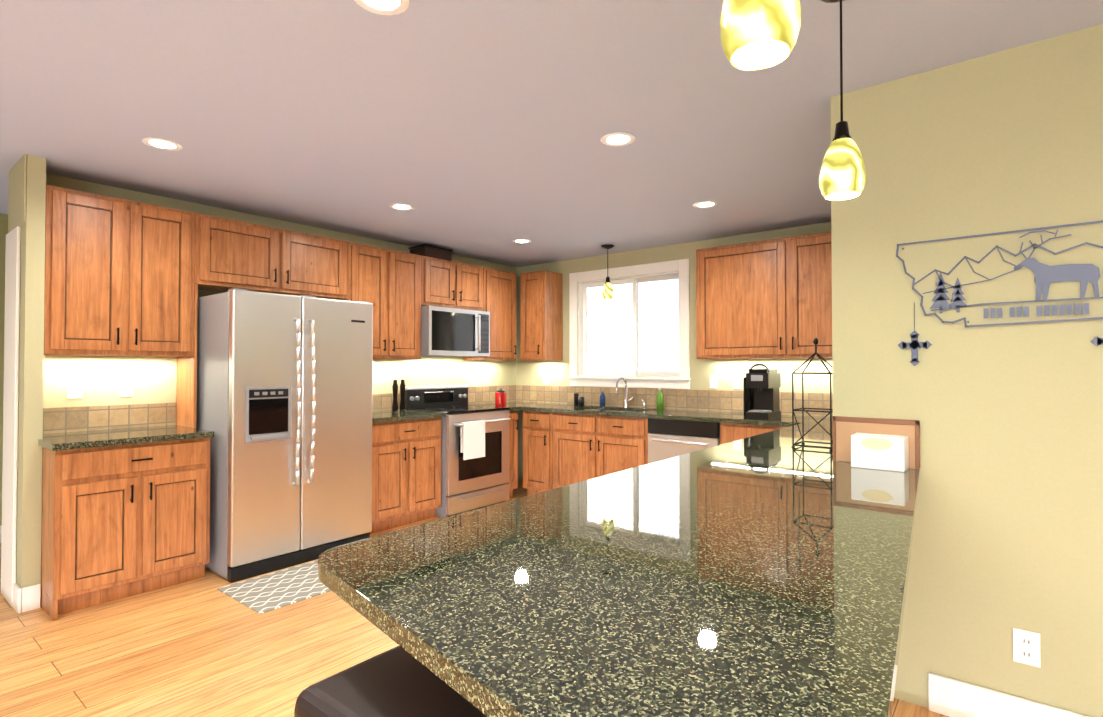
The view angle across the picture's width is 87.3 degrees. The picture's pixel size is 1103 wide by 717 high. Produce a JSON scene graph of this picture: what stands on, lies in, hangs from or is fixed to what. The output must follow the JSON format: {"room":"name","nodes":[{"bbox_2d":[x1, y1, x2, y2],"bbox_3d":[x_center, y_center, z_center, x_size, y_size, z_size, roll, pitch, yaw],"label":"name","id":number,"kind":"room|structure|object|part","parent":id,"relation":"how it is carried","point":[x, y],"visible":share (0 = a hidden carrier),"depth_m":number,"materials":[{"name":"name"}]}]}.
{"room":"kitchen","nodes":[
{"label":"kitchen","id":0,"kind":"room"},
{"bbox_2d":[0,213,7,525],"bbox_3d":[-4.385,0.139,3.985,0.120,2.440,9.048,-1,-1,39],"label":"wall","id":1,"kind":"structure","parent":0,"point":[3,225],"depth_m":4.28,"materials":[{"name":"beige paint"}]},
{"bbox_2d":[0,525,1,543],"bbox_3d":[-4.333,1.293,3.922,0.014,0.130,9.040,-1,-1,39],"label":"baseboard","id":2,"kind":"structure","parent":1,"relation":"attached to","point":[0,533],"depth_m":4.26,"materials":[{"name":"white"}]},
{"bbox_2d":[16,154,515,591],"bbox_3d":[-1.653,0.152,4.874,0.435,2.440,4.248,-1,-1,39],"label":"wall","id":3,"kind":"structure","parent":0,"point":[43,378],"depth_m":3.50,"materials":[{"name":"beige paint"}]},
{"bbox_2d":[1,154,40,613],"bbox_3d":[-2.962,0.128,3.238,0.465,2.440,0.094,-1,-1,39],"label":"trim","id":4,"kind":"structure","parent":3,"relation":"attached to","point":[27,599],"depth_m":3.19,"materials":[{"name":"white wood"}]},
{"bbox_2d":[67,379,82,397],"bbox_3d":[-2.877,0.182,3.491,0.008,0.116,0.074,-1,-1,39],"label":"electrical outlet","id":5,"kind":"object","parent":3,"relation":"attached to","point":[74,388],"visible":1,"depth_m":3.49,"materials":[{"name":"white plastic"}]},
{"bbox_2d":[43,403,175,433],"bbox_3d":[-2.770,0.368,3.619,0.012,0.150,0.738,-1,-1,39],"label":"backsplash","id":6,"kind":"structure","parent":3,"relation":"attached to","point":[74,419],"depth_m":3.61,"materials":[{"name":"tile"}]},
{"bbox_2d":[44,185,194,356],"bbox_3d":[-2.638,-0.483,3.526,0.350,0.930,0.738,-1,-1,39],"label":"upper cabinet","id":7,"kind":"object","parent":3,"relation":"attached to","point":[119,277],"visible":0.98,"depth_m":3.40,"materials":[{"name":"brown wood"}]},
{"bbox_2d":[120,378,133,396],"bbox_3d":[-2.715,0.185,3.694,0.008,0.116,0.074,-1,-1,39],"label":"electrical outlet","id":8,"kind":"object","parent":3,"relation":"attached to","point":[126,386],"visible":1,"depth_m":3.69,"materials":[{"name":"white plastic"}]},
{"bbox_2d":[194,213,347,299],"bbox_3d":[-2.063,-0.707,4.247,0.350,0.460,1.098,-1,-1,39],"label":"upper cabinet","id":9,"kind":"object","parent":3,"relation":"attached to","point":[230,254],"visible":1,"depth_m":4.09,"materials":[{"name":"brown wood"}]},
{"bbox_2d":[344,242,420,358],"bbox_3d":[-1.490,-0.462,4.960,0.350,0.930,0.733,-1,-1,39],"label":"upper cabinet","id":10,"kind":"object","parent":3,"relation":"attached to","point":[386,283],"visible":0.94,"depth_m":4.89,"materials":[{"name":"brown wood"}]},
{"bbox_2d":[372,393,400,410],"bbox_3d":[-1.621,0.390,5.054,0.012,0.150,0.731,-1,-1,39],"label":"backsplash","id":11,"kind":"structure","parent":3,"relation":"attached to","point":[381,402],"depth_m":5.19,"materials":[{"name":"tile"}]},
{"bbox_2d":[421,256,482,310],"bbox_3d":[-1.018,-0.698,5.553,0.350,0.440,0.773,-1,-1,39],"label":"upper cabinet","id":12,"kind":"object","parent":3,"relation":"attached to","point":[449,284],"visible":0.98,"depth_m":5.42,"materials":[{"name":"brown wood"}]},
{"bbox_2d":[408,244,452,260],"bbox_3d":[-1.136,-0.978,5.445,0.250,0.113,0.340,-1,-1,39],"label":"decorative basket","id":13,"kind":"object","parent":12,"relation":"on","point":[434,251],"visible":0.83,"depth_m":5.34,"materials":[{"name":"brown wicker"}]},
{"bbox_2d":[421,305,489,356],"bbox_3d":[-0.980,-0.243,5.513,0.446,0.440,0.760,-1,-1,39],"label":"microwave","id":14,"kind":"object","parent":12,"relation":"attached to","point":[450,332],"visible":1,"depth_m":5.34,"materials":[{"name":"grey metal"}]},
{"bbox_2d":[463,267,515,360],"bbox_3d":[-0.624,-0.446,6.042,0.350,0.930,0.485,-1,-1,39],"label":"upper cabinet","id":15,"kind":"object","parent":3,"relation":"attached to","point":[499,295],"visible":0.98,"depth_m":5.95,"materials":[{"name":"brown wood"}]},
{"bbox_2d":[468,385,515,404],"bbox_3d":[-0.663,0.390,6.251,0.012,0.185,0.778,-1,-1,39],"label":"backsplash","id":16,"kind":"structure","parent":3,"relation":"attached to","point":[477,394],"depth_m":6.21,"materials":[{"name":"tile"}]},
{"bbox_2d":[0,482,948,716],"bbox_3d":[-0.659,1.345,0.988,9.660,0.060,9.290,-1,-1,39],"label":"floor","id":17,"kind":"structure","parent":0,"point":[202,647],"depth_m":2.62,"materials":[{"name":"brown wood"}]},
{"bbox_2d":[40,437,210,620],"bbox_3d":[-2.529,0.915,3.417,0.630,0.872,0.738,-1,-1,39],"label":"base cabinet","id":18,"kind":"object","parent":17,"relation":"on","point":[121,521],"visible":1,"depth_m":3.18,"materials":[{"name":"brown wood"}]},
{"bbox_2d":[38,425,213,450],"bbox_3d":[-2.532,0.458,3.414,0.638,0.035,0.758,-1,-1,39],"label":"countertop","id":19,"kind":"structure","parent":18,"relation":"on","point":[83,439],"depth_m":3.29,"materials":[{"name":"stone"}]},
{"bbox_2d":[217,561,330,613],"bbox_3d":[-1.429,1.349,3.596,0.540,0.008,1.000,-1,-1,39],"label":"floor mat","id":20,"kind":"object","parent":17,"relation":"on","point":[271,592],"visible":0.46,"depth_m":3.37,"materials":[{"name":"white fabric"}]},
{"bbox_2d":[176,284,372,582],"bbox_3d":[-1.897,0.442,4.050,0.835,1.836,1.021,-1,-1,39],"label":"fridge","id":21,"kind":"object","parent":17,"relation":"on","point":[284,397],"depth_m":3.74,"materials":[{"name":"grey metal"}]},
{"bbox_3d":[-2.420,0.439,3.826,0.298,1.836,0.018,-1,-1,39],"label":"fridge panel","id":22,"kind":"part","parent":21,"relation":"part of","materials":[{"name":"brown wood"}]},
{"bbox_3d":[-1.619,0.281,3.789,0.072,1.094,0.124,-1,-1,39],"label":"handle","id":23,"kind":"part","parent":21,"relation":"part of","materials":[{"name":"silver metal"}]},
{"bbox_3d":[-1.600,0.122,3.847,0.028,0.800,0.830,-1,-1,39],"label":"panel","id":24,"kind":"part","parent":21,"relation":"part of","materials":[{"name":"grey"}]},
{"bbox_2d":[294,646,486,716],"bbox_3d":[-0.124,0.925,0.944,0.472,0.782,0.412,-1,-1,39],"label":"bar stool","id":25,"kind":"object","parent":17,"relation":"on","point":[398,681],"visible":0.29,"depth_m":0.92,"materials":[{"name":"black leather"}]},
{"bbox_2d":[369,417,441,533],"bbox_3d":[-1.381,0.936,4.852,0.630,0.872,0.733,-1,-1,39],"label":"base cabinet","id":26,"kind":"object","parent":17,"relation":"on","point":[406,469],"visible":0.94,"depth_m":4.67,"materials":[{"name":"brown wood"}]},
{"bbox_2d":[372,409,445,422],"bbox_3d":[-1.377,0.479,4.857,0.638,0.035,0.731,-1,-1,39],"label":"countertop","id":27,"kind":"structure","parent":26,"relation":"on","point":[387,416],"depth_m":4.75,"materials":[{"name":"stone"}]},
{"bbox_2d":[392,379,400,410],"bbox_3d":[-1.395,0.326,5.159,0.056,0.280,0.055,-1,-1,39],"label":"pepper mill","id":28,"kind":"object","parent":27,"relation":"on","point":[395,386],"depth_m":5.14,"materials":[{"name":"brown wood"}]},
{"bbox_2d":[401,379,405,409],"bbox_3d":[-1.345,0.327,5.221,0.056,0.280,0.055,-1,-1,39],"label":"pepper mill","id":29,"kind":"object","parent":27,"relation":"on","point":[402,406],"depth_m":5.20,"materials":[{"name":"brown wood"}]},
{"bbox_2d":[405,385,510,517],"bbox_3d":[-0.864,0.823,5.404,0.733,1.115,0.760,-1,-1,39],"label":"stove","id":30,"kind":"object","parent":17,"relation":"on","point":[475,457],"visible":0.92,"depth_m":5.21,"materials":[{"name":"grey metal"}]},
{"bbox_2d":[460,420,484,459],"bbox_3d":[-0.689,0.714,5.073,0.044,0.323,0.260,-1,-1,39],"label":"towel","id":31,"kind":"object","parent":30,"relation":"hanging from","point":[472,446],"depth_m":5.05,"materials":[{"name":"white fabric"}]},
{"bbox_2d":[507,410,517,497],"bbox_3d":[-0.602,0.950,5.825,0.630,0.872,0.205,-1,-1,39],"label":"base cabinet","id":32,"kind":"object","parent":17,"relation":"on","point":[513,453],"visible":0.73,"depth_m":5.67,"materials":[{"name":"brown wood"}]},
{"bbox_2d":[523,410,552,495],"bbox_3d":[0.024,0.950,5.837,0.378,0.872,0.630,-1,-1,39],"label":"base cabinet","id":33,"kind":"object","parent":17,"relation":"on","point":[537,451],"visible":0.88,"depth_m":5.61,"materials":[{"name":"brown wood"}]},
{"bbox_2d":[553,412,647,488],"bbox_3d":[0.577,0.944,5.395,1.028,0.872,0.630,-1,-1,39],"label":"base cabinet","id":34,"kind":"object","parent":17,"relation":"on","point":[587,446],"visible":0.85,"depth_m":5.19,"materials":[{"name":"brown wood"}]},
{"bbox_2d":[471,401,819,425],"bbox_3d":[0.620,0.575,5.246,3.270,0.215,0.816,-1,-1,39],"label":"countertop","id":35,"kind":"structure","parent":34,"relation":"on","point":[672,414],"depth_m":4.96,"materials":[{"name":"stone"}]},
{"bbox_2d":[495,388,505,404],"bbox_3d":[-0.523,0.393,5.959,0.116,0.170,0.116,-1,-1,39],"label":"canister","id":36,"kind":"object","parent":35,"relation":"on","point":[500,396],"visible":1,"depth_m":5.91,"materials":[{"name":"red metal"}]},
{"bbox_2d":[574,393,578,404],"bbox_3d":[0.254,0.418,5.938,0.050,0.120,0.049,-1,-1,39],"label":"jar","id":37,"kind":"object","parent":35,"relation":"on","point":[575,394],"depth_m":5.92,"materials":[{"name":"black plastic"}]},
{"bbox_2d":[576,396,583,405],"bbox_3d":[0.301,0.431,5.836,0.060,0.090,0.058,-1,-1,39],"label":"jar","id":38,"kind":"object","parent":35,"relation":"on","point":[578,401],"depth_m":5.82,"materials":[{"name":"black plastic"}]},
{"bbox_2d":[600,392,604,405],"bbox_3d":[0.511,0.403,5.778,0.056,0.145,0.055,-1,-1,39],"label":"soap bottle","id":39,"kind":"object","parent":35,"relation":"on","point":[602,399],"visible":1,"depth_m":5.76,"materials":[{"name":"blue plastic"}]},
{"bbox_2d":[616,377,645,407],"bbox_3d":[0.748,0.323,5.478,0.244,0.296,0.208,-1,-1,39],"label":"faucet","id":40,"kind":"object","parent":35,"relation":"on","point":[626,401],"visible":1,"depth_m":5.57,"materials":[{"name":"silver metal"}]},
{"bbox_2d":[657,388,663,408],"bbox_3d":[1.010,0.372,5.379,0.064,0.195,0.062,-1,-1,39],"label":"soap bottle","id":41,"kind":"object","parent":35,"relation":"on","point":[660,396],"visible":1,"depth_m":5.35,"materials":[{"name":"green plastic"}]},
{"bbox_2d":[743,363,780,419],"bbox_3d":[1.611,0.247,4.471,0.225,0.417,0.300,-1,-1,39],"label":"coffee maker","id":42,"kind":"object","parent":35,"relation":"on","point":[761,387],"visible":1,"depth_m":4.42,"materials":[{"name":"black plastic"}]},
{"bbox_3d":[1.572,0.302,4.559,0.053,0.310,0.190,-1,-1,39],"label":"tank","id":43,"kind":"part","parent":42,"relation":"part of","materials":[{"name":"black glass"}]},
{"bbox_2d":[648,418,719,463],"bbox_3d":[1.211,0.936,4.856,0.612,0.872,0.631,-1,-1,39],"label":"dishwasher","id":44,"kind":"object","parent":17,"relation":"on","point":[668,438],"visible":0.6,"depth_m":4.67,"materials":[{"name":"grey metal"}]},
{"bbox_2d":[720,423,785,444],"bbox_3d":[1.735,0.930,4.468,0.676,0.872,0.630,-1,-1,39],"label":"base cabinet","id":45,"kind":"object","parent":17,"relation":"on","point":[730,432],"visible":0.02,"depth_m":4.36,"materials":[{"name":"brown wood"}]},
{"bbox_2d":[318,417,919,716],"bbox_3d":[1.179,0.444,2.459,1.071,0.035,4.473,-1,-1,39],"label":"countertop","id":46,"kind":"structure","parent":45,"relation":"on","point":[763,575],"depth_m":1.02,"materials":[{"name":"stone"}]},
{"bbox_2d":[791,338,832,450],"bbox_3d":[1.291,0.164,2.820,0.186,0.535,0.186,-1,-1,39],"label":"wire rack","id":47,"kind":"object","parent":46,"relation":"on","point":[815,342],"visible":0.88,"depth_m":2.80,"materials":[{"name":"black metal"}]},
{"bbox_2d":[851,433,908,471],"bbox_3d":[1.271,0.361,2.240,0.180,0.125,0.116,-1,-1,39],"label":"tissue box","id":48,"kind":"object","parent":46,"relation":"on","point":[886,452],"visible":1,"depth_m":2.19,"materials":[{"name":"white plastic"}]},
{"bbox_2d":[0,0,1102,266],"bbox_3d":[-0.659,-1.165,1.025,9.660,0.080,9.290,-1,-1,39],"label":"ceiling","id":49,"kind":"structure","parent":0,"point":[474,128],"depth_m":2.52,"materials":[{"name":"paint"}]},
{"bbox_2d":[141,137,182,150],"bbox_3d":[-1.987,-1.093,2.951,0.176,0.002,0.176,-1,-1,39],"label":"recessed light","id":50,"kind":"object","parent":49,"relation":"in","point":[162,144],"visible":1,"depth_m":2.95,"materials":[{"name":"white glass"}]},
{"bbox_2d":[354,0,409,14],"bbox_3d":[-0.526,-1.111,1.783,0.176,0.002,0.176,-1,-1,39],"label":"recessed light","id":51,"kind":"object","parent":49,"relation":"in","point":[388,7],"visible":1,"depth_m":1.82,"materials":[{"name":"white glass"}]},
{"bbox_2d":[389,203,414,209],"bbox_3d":[-1.062,-1.076,4.106,0.176,0.002,0.176,-1,-1,39],"label":"recessed light","id":52,"kind":"object","parent":49,"relation":"in","point":[398,206],"visible":1,"depth_m":4.09,"materials":[{"name":"white"}]},
{"bbox_2d":[512,239,530,242],"bbox_3d":[-0.269,-1.060,5.226,0.176,0.002,0.176,-1,-1,39],"label":"recessed light","id":53,"kind":"object","parent":49,"relation":"in","point":[521,241],"visible":1,"depth_m":5.23,"materials":[{"name":"white glass"}]},
{"bbox_2d":[601,244,613,299],"bbox_3d":[0.528,-0.805,5.417,0.124,0.506,0.124,-1,-1,39],"label":"light","id":54,"kind":"object","parent":49,"relation":"hanging from","point":[607,292],"visible":1,"depth_m":5.38,"materials":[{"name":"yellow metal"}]},
{"bbox_3d":[0.528,-0.883,5.419,0.124,0.349,0.124,-1,-1,39],"label":"cord","id":55,"kind":"part","parent":54,"relation":"part of","materials":[{"name":"brown metal"}]},
{"bbox_3d":[0.528,-0.632,5.415,0.113,0.161,0.113,-1,-1,39],"label":"lamp shade","id":56,"kind":"part","parent":54,"relation":"part of","materials":[{"name":"yellow glass"}]},
{"bbox_2d":[600,132,635,145],"bbox_3d":[0.333,-1.095,2.888,0.176,0.002,0.176,-1,-1,39],"label":"recessed light","id":57,"kind":"object","parent":49,"relation":"in","point":[618,139],"visible":1,"depth_m":2.88,"materials":[{"name":"white"}]},
{"bbox_2d":[693,201,718,207],"bbox_3d":[1.079,-1.077,4.045,0.176,0.002,0.176,-1,-1,39],"label":"recessed light","id":58,"kind":"object","parent":49,"relation":"in","point":[705,204],"visible":1,"depth_m":4.04,"materials":[{"name":"white"}]},
{"bbox_2d":[720,0,800,70],"bbox_3d":[0.325,-0.798,0.905,0.124,0.654,0.124,-1,-1,39],"label":"pendant lamp","id":59,"kind":"object","parent":49,"relation":"hanging from","point":[758,35],"visible":1,"depth_m":0.87,"materials":[{"name":"yellow glass"}]},
{"bbox_2d":[819,0,865,200],"bbox_3d":[0.867,-0.798,1.726,0.126,0.629,0.126,-1,-1,39],"label":"pendant lamp","id":60,"kind":"object","parent":49,"relation":"hanging from","point":[842,176],"visible":1,"depth_m":1.69,"materials":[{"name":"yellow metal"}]},
{"bbox_3d":[0.867,-0.880,1.728,0.124,0.465,0.124,-1,-1,39],"label":"cord","id":61,"kind":"part","parent":60,"relation":"part of","materials":[{"name":"brown metal"}]},
{"bbox_3d":[0.867,-0.568,1.723,0.126,0.168,0.126,-1,-1,39],"label":"lamp shade","id":62,"kind":"part","parent":60,"relation":"part of","materials":[{"name":"yellow glass"}]},
{"bbox_2d":[516,222,832,481],"bbox_3d":[2.211,0.148,4.594,9.660,2.440,0.140,-1,-1,39],"label":"wall","id":63,"kind":"structure","parent":0,"point":[534,372],"depth_m":5.26,"materials":[{"name":"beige paint"}]},
{"bbox_2d":[520,270,562,360],"bbox_3d":[-0.122,-0.444,6.153,0.340,0.930,0.350,-1,-1,39],"label":"upper cabinet","id":64,"kind":"object","parent":63,"relation":"attached to","point":[541,315],"visible":1,"depth_m":6.05,"materials":[{"name":"brown wood"}]},
{"bbox_2d":[544,374,548,383],"bbox_3d":[-0.054,0.223,6.308,0.074,0.116,0.008,-1,-1,39],"label":"electrical outlet","id":65,"kind":"object","parent":63,"relation":"attached to","point":[546,378],"visible":1,"depth_m":6.31,"materials":[{"name":"white plastic"}]},
{"bbox_2d":[567,258,690,388],"bbox_3d":[0.756,-0.310,5.728,1.380,1.190,0.178,-1,-1,39],"label":"window unit","id":66,"kind":"structure","parent":63,"relation":"in","point":[580,374],"depth_m":5.71,"materials":[{"name":"white"}]},
{"bbox_2d":[516,385,832,416],"bbox_3d":[1.092,0.377,5.385,3.836,0.185,0.014,-1,-1,39],"label":"backsplash","id":67,"kind":"structure","parent":63,"relation":"attached to","point":[712,400],"depth_m":5.36,"materials":[{"name":"tile"}]},
{"bbox_2d":[710,375,717,387],"bbox_3d":[1.438,0.206,5.115,0.074,0.116,0.008,-1,-1,39],"label":"electrical outlet","id":68,"kind":"object","parent":63,"relation":"attached to","point":[713,381],"visible":1,"depth_m":5.11,"materials":[{"name":"white plastic"}]},
{"bbox_2d":[733,375,741,388],"bbox_3d":[1.602,0.204,4.984,0.074,0.116,0.008,-1,-1,39],"label":"electrical outlet","id":69,"kind":"object","parent":63,"relation":"attached to","point":[737,381],"visible":1,"depth_m":4.98,"materials":[{"name":"white plastic"}]},
{"bbox_2d":[696,236,799,358],"bbox_3d":[1.640,-0.465,4.764,0.827,0.930,0.320,-1,-1,39],"label":"upper cabinet","id":70,"kind":"object","parent":63,"relation":"attached to","point":[768,299],"depth_m":4.62,"materials":[{"name":"brown wood"}]},
{"bbox_2d":[800,231,831,357],"bbox_3d":[2.171,-0.471,4.338,0.827,0.930,0.320,-1,-1,39],"label":"upper cabinet","id":71,"kind":"object","parent":63,"relation":"attached to","point":[815,249],"depth_m":4.30,"materials":[{"name":"brown wood"}]},
{"bbox_2d":[830,24,1102,716],"bbox_3d":[3.505,0.110,2.001,4.160,2.440,2.290,-1,-1,39],"label":"wall","id":72,"kind":"structure","parent":0,"point":[1008,532],"depth_m":2.10,"materials":[{"name":"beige paint"}]},
{"bbox_2d":[896,220,1102,365],"bbox_3d":[1.620,-0.213,2.066,0.672,0.481,0.011,-1,-1,39],"label":"sign","id":73,"kind":"object","parent":72,"relation":"attached to","point":[1047,275],"visible":1,"depth_m":2.02,"materials":[{"name":"grey metal"}]},
{"bbox_2d":[1013,628,1040,667],"bbox_3d":[1.659,1.010,2.019,0.074,0.116,0.008,-1,-1,39],"label":"outlet","id":74,"kind":"object","parent":72,"relation":"attached to","point":[1026,647],"visible":1,"depth_m":2.02,"materials":[{"name":"white plastic"}]},
{"label":"outside","id":75,"kind":"structure","parent":0,"visible":0},
{"bbox_2d":[588,279,678,371],"bbox_3d":[3.050,-0.086,7.711,10.000,5.000,0.050,-1,-1,39],"label":"window","id":76,"kind":"structure","parent":75,"point":[627,340],"depth_m":9.11,"materials":[{"name":"glass"}]}
]}

